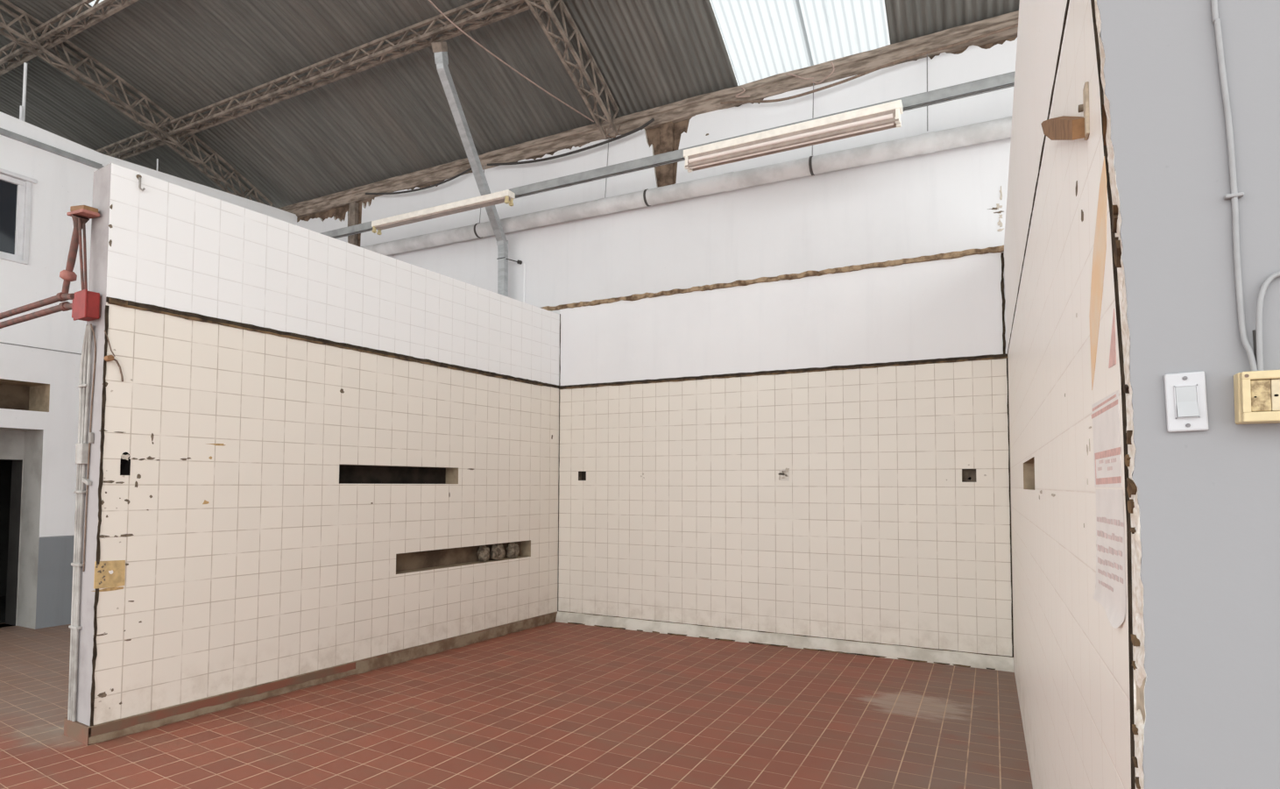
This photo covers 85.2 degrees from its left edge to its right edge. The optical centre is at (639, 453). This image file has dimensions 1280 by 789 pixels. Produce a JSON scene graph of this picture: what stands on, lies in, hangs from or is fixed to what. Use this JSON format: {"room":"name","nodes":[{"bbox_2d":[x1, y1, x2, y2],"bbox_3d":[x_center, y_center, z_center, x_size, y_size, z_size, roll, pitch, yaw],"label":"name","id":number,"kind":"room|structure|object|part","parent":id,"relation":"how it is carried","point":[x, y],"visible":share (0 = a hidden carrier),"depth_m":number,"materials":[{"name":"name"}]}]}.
{"room":"industrial warehouse","nodes":[
{"label":"industrial warehouse","id":0,"kind":"room"},
{"bbox_2d":[0,111,297,629],"bbox_3d":[-7.813,-0.807,7.959,4.000,5.178,5.600,-1,-3,27],"label":"wall","id":1,"kind":"structure","parent":0,"point":[39,389],"depth_m":7.12,"materials":[{"name":"white paint"}]},
{"bbox_2d":[0,168,36,264],"bbox_3d":[-6.458,-2.349,6.311,0.105,0.875,1.560,-1,-3,27],"label":"window","id":2,"kind":"structure","parent":1,"relation":"in","point":[11,189],"depth_m":6.89,"materials":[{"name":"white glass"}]},
{"bbox_3d":[-6.480,-2.346,6.333,0.006,0.720,1.300,-1,-3,27],"label":"pane","id":3,"kind":"part","parent":2,"relation":"part of","materials":[{"name":"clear glass"}]},
{"bbox_3d":[-6.475,-2.344,6.333,0.055,0.807,1.384,-1,-3,27],"label":"frame","id":4,"kind":"part","parent":2,"relation":"part of","materials":[{"name":"white metal"}]},
{"bbox_2d":[19,62,27,120],"bbox_3d":[-6.245,-3.615,7.052,0.028,0.720,0.070,1,-3,-18],"label":"rod","id":5,"kind":"object","parent":1,"relation":"on","point":[22,109],"visible":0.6,"depth_m":7.06,"materials":[{"name":"white metal"}]},
{"bbox_2d":[0,341,81,354],"bbox_3d":[-6.556,-1.111,6.019,0.007,0.012,3.050,-1,-3,27],"label":"trim","id":6,"kind":"structure","parent":1,"relation":"attached to","point":[0,342],"depth_m":7.02,"materials":[{"name":"grey paint"}]},
{"bbox_2d":[0,127,103,169],"bbox_3d":[-6.531,-3.165,6.088,0.057,0.065,3.230,-1,-3,27],"label":"gutter","id":7,"kind":"object","parent":1,"relation":"attached to","point":[3,131],"visible":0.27,"depth_m":7.09,"materials":[{"name":"grey metal"}]},
{"bbox_2d":[39,535,72,537],"bbox_3d":[-5.467,0.888,8.102,0.005,0.011,2.490,-1,-3,27],"label":"trim","id":8,"kind":"structure","parent":1,"relation":"attached to","point":[59,535],"depth_m":7.11,"materials":[{"name":"grey paint"}]},
{"bbox_2d":[320,70,1015,238],"bbox_3d":[-0.311,-2.623,6.487,10.740,0.084,0.048,-1,-3,27],"label":"rail","id":9,"kind":"object","parent":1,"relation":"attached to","point":[1004,81],"visible":0.44,"depth_m":6.19,"materials":[{"name":"grey metal"}]},
{"bbox_2d":[371,189,515,234],"bbox_3d":[-2.101,-2.522,7.299,1.870,0.144,0.110,-1,-3,27],"label":"lamp","id":10,"kind":"object","parent":9,"relation":"hanging from","point":[506,196],"visible":1,"depth_m":7.22,"materials":[{"name":"white plastic"}]},
{"bbox_2d":[683,99,903,172],"bbox_3d":[1.180,-2.553,5.633,1.770,0.182,0.131,-1,-3,27],"label":"lamp","id":11,"kind":"object","parent":9,"relation":"hanging from","point":[886,116],"visible":1,"depth_m":5.56,"materials":[{"name":"white metal"}]},
{"bbox_2d":[76,162,559,726],"bbox_3d":[-2.099,0.052,5.821,0.286,3.315,4.221,-1,-3,31],"label":"wall","id":12,"kind":"structure","parent":0,"point":[274,507],"depth_m":4.92,"materials":[{"name":"beige tile"}]},
{"bbox_2d":[0,301,71,328],"bbox_3d":[-4.926,-0.847,5.089,3.761,0.066,0.054,-1,-3,31],"label":"pipe","id":13,"kind":"object","parent":12,"relation":"attached to","point":[64,306],"visible":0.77,"depth_m":4.37,"materials":[{"name":"metal"}]},
{"bbox_2d":[0,291,74,319],"bbox_3d":[-4.933,-0.903,5.080,3.761,0.066,0.054,-1,-3,31],"label":"pipe","id":14,"kind":"object","parent":12,"relation":"attached to","point":[60,296],"visible":0.91,"depth_m":4.34,"materials":[{"name":"red metal"}]},
{"bbox_2d":[67,323,96,721],"bbox_3d":[-3.233,0.385,4.024,0.176,2.285,0.041,-1,-3,32],"label":"conduit","id":15,"kind":"object","parent":12,"relation":"attached to","point":[82,449],"visible":1,"depth_m":4.03,"materials":[{"name":"grey metal"}]},
{"bbox_2d":[71,289,101,321],"bbox_3d":[-3.221,-0.853,4.047,0.224,0.164,0.086,-1,-3,31],"label":"junction box","id":16,"kind":"object","parent":12,"relation":"attached to","point":[86,305],"visible":1,"depth_m":3.99,"materials":[{"name":"red metal"}]},
{"bbox_2d":[59,205,99,293],"bbox_3d":[-3.311,-1.200,4.101,0.326,0.518,0.092,-1,-3,31],"label":"standpipe","id":17,"kind":"object","parent":16,"relation":"on","point":[81,215],"visible":0.98,"depth_m":4.08,"materials":[{"name":"red metal"}]},
{"bbox_3d":[-3.211,-0.855,3.997,0.154,0.164,0.011,-1,-3,31],"label":"box lid","id":18,"kind":"part","parent":16,"relation":"part of","materials":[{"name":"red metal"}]},
{"bbox_3d":[-3.172,-0.852,4.060,0.110,0.120,0.011,-1,-3,31],"label":"mounting plate","id":19,"kind":"part","parent":16,"relation":"part of","materials":[{"name":"grey metal"}]},
{"bbox_2d":[89,304,109,726],"bbox_3d":[-3.070,0.335,3.959,0.008,2.380,0.024,-1,-3,27],"label":"trim","id":20,"kind":"structure","parent":12,"relation":"attached to","point":[106,311],"depth_m":3.96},
{"bbox_2d":[103,330,123,381],"bbox_3d":[-3.028,-0.565,4.020,0.055,0.286,0.101,-1,-3,27],"label":"wire","id":21,"kind":"object","parent":12,"relation":"attached to","point":[109,357],"visible":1,"depth_m":4.00,"materials":[{"name":"brown metal"}]},
{"bbox_2d":[136,174,145,190],"bbox_3d":[-2.978,-1.616,4.158,0.034,0.098,0.042,-1,-3,27],"label":"wall hook","id":22,"kind":"object","parent":12,"relation":"attached to","point":[138,176],"visible":1,"depth_m":4.14,"materials":[{"name":"metal"}]},
{"bbox_2d":[63,611,557,744],"bbox_3d":[-1.985,1.655,5.670,0.317,0.100,4.229,-2,-3,36],"label":"baseboard","id":23,"kind":"structure","parent":12,"relation":"attached to","point":[86,734],"depth_m":4.77,"materials":[{"name":"brown tile"}]},
{"bbox_2d":[106,296,559,388],"bbox_3d":[-1.965,-0.804,5.790,0.023,0.048,4.200,-1,-3,31],"label":"trim","id":24,"kind":"structure","parent":12,"relation":"attached to","point":[189,315],"depth_m":5.00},
{"bbox_2d":[476,544,489,561],"bbox_3d":[-1.488,0.938,6.659,0.112,0.170,0.121,-1,-3,27],"label":"rubble","id":25,"kind":"object","parent":12,"relation":"in","point":[483,553],"visible":0.93,"depth_m":6.62,"materials":[{"name":"grey stone"}]},
{"bbox_2d":[489,543,505,558],"bbox_3d":[-1.391,0.950,6.819,0.105,0.162,0.197,-1,-3,27],"label":"rubble","id":26,"kind":"object","parent":12,"relation":"in","point":[498,550],"visible":0.98,"depth_m":6.78,"materials":[{"name":"grey stone"}]},
{"bbox_2d":[505,541,519,557],"bbox_3d":[-1.273,0.956,7.007,0.106,0.166,0.173,-1,-3,27],"label":"rubble","id":27,"kind":"object","parent":12,"relation":"in","point":[512,549],"visible":0.94,"depth_m":6.96,"materials":[{"name":"grey stone"}]},
{"bbox_2d":[0,0,1019,208],"bbox_3d":[-4.084,-4.289,4.693,19.000,1.278,8.460,-1,-3,27],"label":"ceiling","id":28,"kind":"structure","parent":0,"point":[394,117],"depth_m":7.49,"materials":[{"name":"metal"}]},
{"bbox_2d":[88,0,103,7],"bbox_3d":[-5.792,-4.747,5.988,0.740,0.252,2.290,-1,-3,27],"label":"skylight","id":29,"kind":"object","parent":28,"relation":"attached to","point":[91,3],"visible":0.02,"depth_m":7.09,"materials":[{"name":"white plastic"}]},
{"bbox_2d":[0,0,273,205],"bbox_3d":[-7.047,-4.104,6.141,0.168,1.454,8.192,-1,-3,27],"label":"roof truss","id":30,"kind":"object","parent":28,"relation":"attached to","point":[31,44],"visible":0.88,"depth_m":8.12,"materials":[{"name":"brown metal"}]},
{"bbox_2d":[0,0,138,76],"bbox_3d":[-3.449,-4.492,5.962,19.005,0.155,0.130,-1,-3,27],"label":"lattice purlin","id":31,"kind":"object","parent":30,"relation":"attached to","point":[55,31],"visible":0.9,"depth_m":7.22,"materials":[{"name":"brown metal"}]},
{"bbox_2d":[524,0,619,138],"bbox_3d":[-2.139,-4.195,3.661,0.168,1.454,8.192,-1,-3,27],"label":"roof truss","id":32,"kind":"object","parent":28,"relation":"attached to","point":[579,65],"visible":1,"depth_m":6.64,"materials":[{"name":"brown metal"}]},
{"bbox_2d":[95,0,552,160],"bbox_3d":[-2.846,-4.054,7.140,19.005,0.165,0.130,-1,-3,27],"label":"roof truss","id":33,"kind":"object","parent":32,"relation":"attached to","point":[488,10],"visible":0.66,"depth_m":7.33,"materials":[{"name":"brown metal"}]},
{"bbox_2d":[428,0,594,122],"bbox_3d":[-1.309,-3.900,6.773,2.027,0.753,0.030,2,-3,-36],"label":"rope","id":34,"kind":"object","parent":33,"relation":"hanging from","point":[449,19],"visible":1,"depth_m":6.78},
{"bbox_2d":[487,117,654,165],"bbox_3d":[-0.808,-3.313,7.556,2.138,0.167,0.028,-1,-3,27],"label":"cable","id":35,"kind":"object","parent":32,"relation":"hanging from","point":[652,119],"visible":1,"depth_m":7.48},
{"bbox_2d":[604,125,620,137],"bbox_3d":[-0.295,-3.352,7.256,0.192,0.151,0.046,-1,-3,27],"label":"wire","id":36,"kind":"object","parent":32,"relation":"hanging from","point":[619,125],"visible":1,"depth_m":7.23,"materials":[{"name":"grey metal"}]},
{"bbox_2d":[709,0,813,85],"bbox_3d":[0.772,-4.073,5.618,0.734,0.968,2.410,-1,-3,27],"label":"skylight","id":37,"kind":"object","parent":28,"relation":"attached to","point":[762,38],"visible":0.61,"depth_m":6.30,"materials":[{"name":"white plastic"}]},
{"bbox_2d":[799,0,890,64],"bbox_3d":[1.387,-4.092,5.308,0.704,0.968,2.410,-1,-3,27],"label":"skylight","id":38,"kind":"object","parent":28,"relation":"attached to","point":[835,29],"visible":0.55,"depth_m":6.09,"materials":[{"name":"white plastic"}]},
{"bbox_2d":[0,621,1032,788],"bbox_3d":[-6.876,1.564,2.834,23.500,0.001,14.300,-1,-3,27],"label":"floor","id":39,"kind":"structure","parent":0,"point":[555,704],"depth_m":4.21,"materials":[{"name":"red tile"}]},
{"bbox_2d":[297,36,1017,656],"bbox_3d":[0.012,-0.891,7.274,10.870,5.340,0.244,-1,-3,27],"label":"wall","id":40,"kind":"structure","parent":0,"point":[872,505],"depth_m":6.45,"materials":[{"name":"beige tile"}]},
{"bbox_2d":[348,201,358,245],"bbox_3d":[-3.766,-2.424,9.123,0.110,1.740,0.058,-1,-3,27],"label":"steel post","id":41,"kind":"object","parent":40,"relation":"attached to","point":[353,207],"visible":0.36,"depth_m":9.12,"materials":[{"name":"metal"}]},
{"bbox_2d":[431,42,522,297],"bbox_3d":[-1.720,-2.393,7.278,0.232,3.130,1.446,-1,-3,24],"label":"duct","id":42,"kind":"object","parent":40,"relation":"attached to","point":[440,49],"visible":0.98,"depth_m":7.24,"materials":[{"name":"metal"}]},
{"bbox_2d":[523,262,525,302],"bbox_3d":[-1.301,-1.877,7.838,0.022,0.548,0.022,2,-3,-41],"label":"conduit","id":43,"kind":"object","parent":40,"relation":"attached to","point":[524,268],"visible":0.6,"depth_m":7.83,"materials":[{"name":"white paint"}]},
{"bbox_2d":[557,313,560,610],"bbox_3d":[-0.876,0.079,7.545,0.013,3.220,0.006,-1,-3,27],"label":"trim","id":44,"kind":"structure","parent":40,"relation":"attached to","point":[560,314],"depth_m":7.55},
{"bbox_2d":[277,10,1018,218],"bbox_3d":[-2.930,-3.400,8.718,17.400,0.176,0.110,-1,-3,27],"label":"beam","id":45,"kind":"structure","parent":40,"relation":"attached to","point":[861,62],"depth_m":6.94,"materials":[{"name":"brown wood"}]},
{"bbox_2d":[365,167,471,194],"bbox_3d":[-2.712,-3.297,8.534,1.856,0.164,0.056,-1,-3,27],"label":"cable","id":46,"kind":"object","parent":45,"relation":"hanging from","point":[469,169],"visible":0.91,"depth_m":8.46,"materials":[{"name":"black rubber"}]},
{"bbox_2d":[604,133,609,197],"bbox_3d":[-0.346,-3.036,7.343,0.009,0.731,0.088,-1,-3,27],"label":"wire","id":47,"kind":"object","parent":45,"relation":"hanging from","point":[609,133],"visible":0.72,"depth_m":7.35,"materials":[{"name":"metal"}]},
{"bbox_2d":[735,86,749,97],"bbox_3d":[0.985,-3.452,6.647,0.146,0.140,0.062,-1,-3,27],"label":"hanging wire","id":48,"kind":"object","parent":45,"relation":"hanging from","point":[736,95],"visible":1,"depth_m":6.63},
{"bbox_2d":[785,73,813,79],"bbox_3d":[1.463,-3.467,6.383,0.254,0.111,0.034,-1,-3,24],"label":"hanging wire","id":49,"kind":"object","parent":45,"relation":"hanging from","point":[786,74],"visible":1,"depth_m":6.37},
{"bbox_2d":[812,80,813,155],"bbox_3d":[1.581,-3.072,6.369,0.009,0.731,0.088,-1,-3,27],"label":"wire","id":50,"kind":"object","parent":45,"relation":"hanging from","point":[813,81],"visible":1,"depth_m":6.38,"materials":[{"name":"grey metal"}]},
{"bbox_2d":[811,61,834,83],"bbox_3d":[1.652,-3.438,6.295,0.212,0.168,0.020,-1,-3,31],"label":"hanging wire","id":51,"kind":"object","parent":45,"relation":"hanging from","point":[831,61],"visible":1,"depth_m":6.26,"materials":[{"name":"beige metal"}]},
{"bbox_2d":[720,23,1018,104],"bbox_3d":[2.255,-3.399,6.009,3.303,0.207,0.024,-1,-3,27],"label":"cable","id":52,"kind":"object","parent":45,"relation":"hanging from","point":[1015,24],"visible":0.88,"depth_m":6.09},
{"bbox_2d":[926,54,927,131],"bbox_3d":[2.447,-3.088,5.931,0.009,0.731,0.088,-1,-3,27],"label":"wire","id":53,"kind":"object","parent":45,"relation":"hanging from","point":[927,54],"visible":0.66,"depth_m":5.93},
{"bbox_2d":[659,120,673,186],"bbox_3d":[0.274,-3.009,7.122,0.145,0.760,0.052,-1,-3,27],"label":"brick pier","id":54,"kind":"object","parent":40,"relation":"attached to","point":[666,129],"visible":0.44,"depth_m":7.10,"materials":[{"name":"brown brick"}]},
{"bbox_2d":[361,116,1011,255],"bbox_3d":[-0.040,-2.595,7.123,10.631,0.236,0.166,-1,-3,27],"label":"pipe","id":55,"kind":"object","parent":40,"relation":"attached to","point":[1000,128],"visible":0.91,"depth_m":6.60,"materials":[{"name":"white metal"}]},
{"bbox_2d":[541,245,1004,311],"bbox_3d":[0.889,-1.634,6.712,4.667,0.061,0.040,-1,-3,27],"label":"trim","id":56,"kind":"structure","parent":40,"relation":"attached to","point":[996,249],"depth_m":6.43,"materials":[{"name":"brown wood"}]},
{"bbox_2d":[558,353,1007,388],"bbox_3d":[1.048,-0.757,6.605,4.317,0.044,0.016,-1,-3,27],"label":"trim","id":57,"kind":"structure","parent":40,"relation":"attached to","point":[992,356],"depth_m":6.40,"materials":[{"name":"black"}]},
{"bbox_2d":[555,610,1014,671],"bbox_3d":[1.026,1.696,6.471,4.317,0.112,0.077,-1,-3,27],"label":"baseboard","id":58,"kind":"structure","parent":40,"relation":"attached to","point":[877,649],"depth_m":6.25,"materials":[{"name":"white tile"}]},
{"bbox_2d":[1000,252,1013,656],"bbox_3d":[2.956,-0.012,5.609,0.047,3.260,0.007,-1,-3,27],"label":"trim","id":59,"kind":"structure","parent":40,"relation":"attached to","point":[1001,253],"depth_m":5.62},
{"bbox_2d":[1004,0,1145,788],"bbox_3d":[1.897,-0.085,3.241,0.236,3.390,5.190,-1,-3,26],"label":"wall","id":60,"kind":"structure","parent":0,"point":[1074,670],"depth_m":1.84,"materials":[{"name":"tile"}]},
{"bbox_2d":[1007,0,1069,353],"bbox_3d":[1.890,-0.912,3.444,0.006,0.023,4.900,-1,-3,26],"label":"trim","id":61,"kind":"structure","parent":60,"relation":"attached to","point":[1068,1],"depth_m":2.16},
{"bbox_2d":[1040,81,1089,140],"bbox_3d":[0.978,-0.759,1.621,0.026,0.366,0.722,-1,-3,26],"label":"bracket","id":62,"kind":"object","parent":60,"relation":"attached to","point":[1064,127],"visible":1,"depth_m":1.35,"materials":[{"name":"brown wood"}]},
{"bbox_3d":[0.982,-0.759,1.628,0.026,0.366,0.705,-1,-3,26],"label":"bracket arm","id":63,"kind":"part","parent":62,"relation":"part of","materials":[{"name":"brown wood"}]},
{"bbox_2d":[1089,155,1106,389],"bbox_3d":[0.803,-0.303,1.221,0.001,0.358,0.235,-1,-3,26],"label":"painted arrow","id":64,"kind":"object","parent":60,"relation":"attached to","point":[1099,246],"visible":1,"depth_m":1.22,"materials":[{"name":"orange paint"}]},
{"bbox_2d":[1091,308,1126,628],"bbox_3d":[0.792,0.028,1.192,0.008,0.496,0.345,-1,-3,27],"label":"poster","id":65,"kind":"object","parent":60,"relation":"attached to","point":[1110,581],"visible":1,"depth_m":1.14,"materials":[{"name":"white paper"}]},
{"bbox_2d":[1094,0,1279,788],"bbox_3d":[1.665,-0.200,0.632,2.211,3.390,0.344,-1,-3,27],"label":"wall","id":66,"kind":"structure","parent":0,"point":[1205,529],"depth_m":0.91,"materials":[{"name":"grey paint"}]},
{"bbox_2d":[1163,370,1209,431],"bbox_3d":[0.713,-0.068,0.910,0.045,0.078,0.012,-1,-3,27],"label":"light switch","id":67,"kind":"object","parent":66,"relation":"attached to","point":[1185,392],"visible":1,"depth_m":0.91,"materials":[{"name":"white plastic"}]},
{"bbox_3d":[0.713,-0.068,0.909,0.026,0.044,0.002,-1,-3,27],"label":"rocker frame","id":68,"kind":"part","parent":67,"relation":"part of","materials":[{"name":"white plastic"}]},
{"bbox_2d":[1210,0,1258,371],"bbox_3d":[0.765,-0.746,0.916,0.040,1.300,0.014,-2,-3,41],"label":"cable","id":69,"kind":"object","parent":66,"relation":"attached to","point":[1234,194],"visible":1,"depth_m":0.90,"materials":[{"name":"white plastic"}]},
{"bbox_2d":[1233,369,1279,424],"bbox_3d":[0.812,-0.071,0.850,0.130,0.064,0.031,-1,-3,27],"label":"box","id":70,"kind":"object","parent":66,"relation":"attached to","point":[1256,392],"visible":1,"depth_m":0.86,"materials":[{"name":"beige plastic"}]},
{"bbox_2d":[1252,329,1256,360],"bbox_3d":[0.777,-0.129,0.880,0.003,0.056,0.008,-1,-3,27],"label":"wire","id":71,"kind":"object","parent":70,"relation":"attached to","point":[1254,330],"visible":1,"depth_m":0.88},
{"bbox_2d":[1255,271,1279,370],"bbox_3d":[0.836,-0.167,0.853,0.132,0.139,0.013,-1,-3,23],"label":"cable","id":72,"kind":"object","parent":70,"relation":"attached to","point":[1262,293],"visible":1,"depth_m":0.87,"materials":[{"name":"white plastic"}]}
]}

